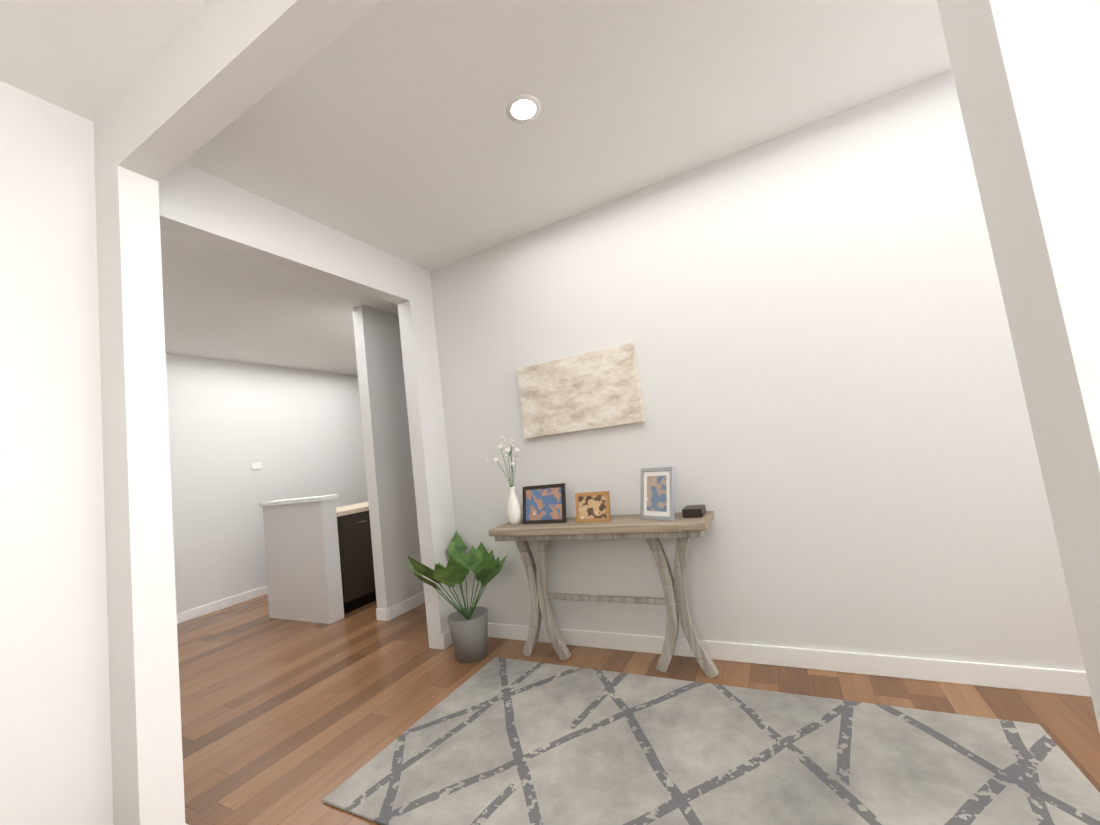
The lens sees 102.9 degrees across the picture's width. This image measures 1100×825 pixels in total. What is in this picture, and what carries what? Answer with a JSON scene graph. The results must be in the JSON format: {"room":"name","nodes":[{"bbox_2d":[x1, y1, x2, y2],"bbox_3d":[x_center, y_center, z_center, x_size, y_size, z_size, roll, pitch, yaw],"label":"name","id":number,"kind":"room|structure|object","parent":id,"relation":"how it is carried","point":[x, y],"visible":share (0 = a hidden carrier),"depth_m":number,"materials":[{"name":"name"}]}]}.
{"room":"entrance hall","nodes":[
{"label":"entrance hall","id":0,"kind":"room"},
{"bbox_2d":[0,81,107,824],"bbox_3d":[-2.710,0.155,-0.329,0.120,2.740,4.410,-10,-6,27],"label":"wall","id":1,"kind":"structure","parent":0,"point":[54,765],"depth_m":1.49,"materials":[{"name":"white paint"}]},
{"bbox_2d":[259,494,343,623],"bbox_3d":[-2.308,1.347,4.071,0.920,1.085,0.180,-10,-6,27],"label":"wall","id":2,"kind":"structure","parent":0,"point":[303,569],"depth_m":3.95,"materials":[{"name":"white paint"}]},
{"bbox_2d":[0,0,951,375],"bbox_3d":[-2.975,-0.958,2.837,14.500,0.100,11.700,-10,-6,27],"label":"ceiling","id":3,"kind":"structure","parent":0,"point":[390,126],"depth_m":1.95,"materials":[{"name":"white paint"}]},
{"bbox_2d":[506,95,540,122],"bbox_3d":[-0.117,-1.337,1.933,0.156,0.004,0.156,-10,-6,27],"label":"recessed light","id":4,"kind":"object","parent":3,"relation":"in","point":[521,108],"visible":1,"depth_m":1.93,"materials":[{"name":"white plastic"}]},
{"bbox_2d":[88,0,1099,824],"bbox_3d":[-2.982,0.435,2.362,14.340,2.740,0.120,-10,-6,27],"label":"wall","id":5,"kind":"structure","parent":0,"point":[864,338],"depth_m":2.14,"materials":[{"name":"white paint"}]},
{"bbox_2d":[177,586,267,623],"bbox_3d":[-2.984,2.079,5.692,0.014,0.095,5.880,-10,-6,27],"label":"baseboard","id":6,"kind":"structure","parent":5,"relation":"attached to","point":[187,615],"depth_m":4.66,"materials":[{"name":"white wood"}]},
{"bbox_2d":[251,462,261,469],"bbox_3d":[-3.482,0.635,5.201,0.008,0.080,0.120,-10,-6,27],"label":"light switch","id":7,"kind":"object","parent":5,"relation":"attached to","point":[255,466],"visible":1,"depth_m":5.20,"materials":[{"name":"white plastic"}]},
{"bbox_2d":[381,592,424,620],"bbox_3d":[-0.902,1.720,4.554,0.017,0.095,2.014,-10,-6,27],"label":"baseboard","id":8,"kind":"structure","parent":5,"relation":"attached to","point":[394,611],"depth_m":3.80,"materials":[{"name":"white wood"}]},
{"bbox_2d":[517,343,644,438],"bbox_3d":[0.170,-0.122,2.805,0.820,0.480,0.036,-10,-6,27],"label":"canvas art","id":9,"kind":"object","parent":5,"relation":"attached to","point":[592,390],"visible":1,"depth_m":2.77},
{"bbox_2d":[488,623,1090,696],"bbox_3d":[1.805,1.149,1.939,5.500,0.095,0.014,-10,-6,27],"label":"baseboard","id":10,"kind":"structure","parent":5,"relation":"attached to","point":[1057,681],"depth_m":2.12,"materials":[{"name":"white wood"}]},
{"bbox_2d":[177,594,1099,824],"bbox_3d":[-2.632,1.849,2.580,14.500,0.100,11.700,-10,-6,27],"label":"floor","id":11,"kind":"structure","parent":0,"point":[288,722],"depth_m":2.29,"materials":[{"name":"brown wood"}]},
{"bbox_2d":[336,502,375,612],"bbox_3d":[-1.848,1.435,4.742,0.640,0.920,1.420,-10,-6,27],"label":"cabinet","id":12,"kind":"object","parent":11,"relation":"on","point":[356,559],"depth_m":4.15,"materials":[{"name":"brown wood"}]},
{"bbox_2d":[397,531,506,662],"bbox_3d":[-0.535,1.169,2.703,0.649,0.760,0.736,-10,-6,27],"label":"plant","id":13,"kind":"object","parent":11,"relation":"on","point":[468,627],"visible":1,"depth_m":2.72,"materials":[{"name":"green plant"}]},
{"bbox_2d":[488,511,718,677],"bbox_3d":[0.305,1.035,2.519,1.290,0.811,0.338,-10,-6,27],"label":"console table","id":14,"kind":"object","parent":11,"relation":"on","point":[683,531],"visible":0.96,"depth_m":2.38,"materials":[{"name":"beige wood"}]},
{"bbox_2d":[485,436,521,524],"bbox_3d":[-0.288,0.436,2.817,0.255,0.569,0.162,-10,-6,27],"label":"vase","id":15,"kind":"object","parent":14,"relation":"on","point":[514,511],"visible":1,"depth_m":2.80,"materials":[{"name":"white ceramic"}]},
{"bbox_2d":[523,483,566,523],"bbox_3d":[-0.025,0.570,2.750,0.300,0.233,0.121,-10,-6,27],"label":"framed photo","id":16,"kind":"object","parent":14,"relation":"on","point":[543,504],"visible":1,"depth_m":2.72,"materials":[{"name":"black"}]},
{"bbox_2d":[575,491,610,522],"bbox_3d":[0.262,0.552,2.585,0.210,0.169,0.112,-10,-6,27],"label":"framed photo","id":17,"kind":"object","parent":14,"relation":"on","point":[592,506],"visible":1,"depth_m":2.55,"materials":[{"name":"brown wood"}]},
{"bbox_2d":[640,467,674,520],"bbox_3d":[0.604,0.439,2.402,0.128,0.277,0.230,-3,-6,-35],"label":"framed photo","id":18,"kind":"object","parent":14,"relation":"on","point":[657,499],"visible":1,"depth_m":2.38,"materials":[{"name":"silver metal"}]},
{"bbox_2d":[682,504,705,517],"bbox_3d":[0.774,0.528,2.349,0.100,0.044,0.140,-10,-6,27],"label":"box","id":19,"kind":"object","parent":14,"relation":"on","point":[689,511],"visible":1,"depth_m":2.30,"materials":[{"name":"black"}]},
{"bbox_2d":[323,657,1099,824],"bbox_3d":[0.470,1.328,1.656,2.450,0.012,1.170,-10,-6,27],"label":"area rug","id":20,"kind":"object","parent":11,"relation":"on","point":[499,741],"visible":0.98,"depth_m":1.64,"materials":[{"name":"grey carpet"}]}
]}

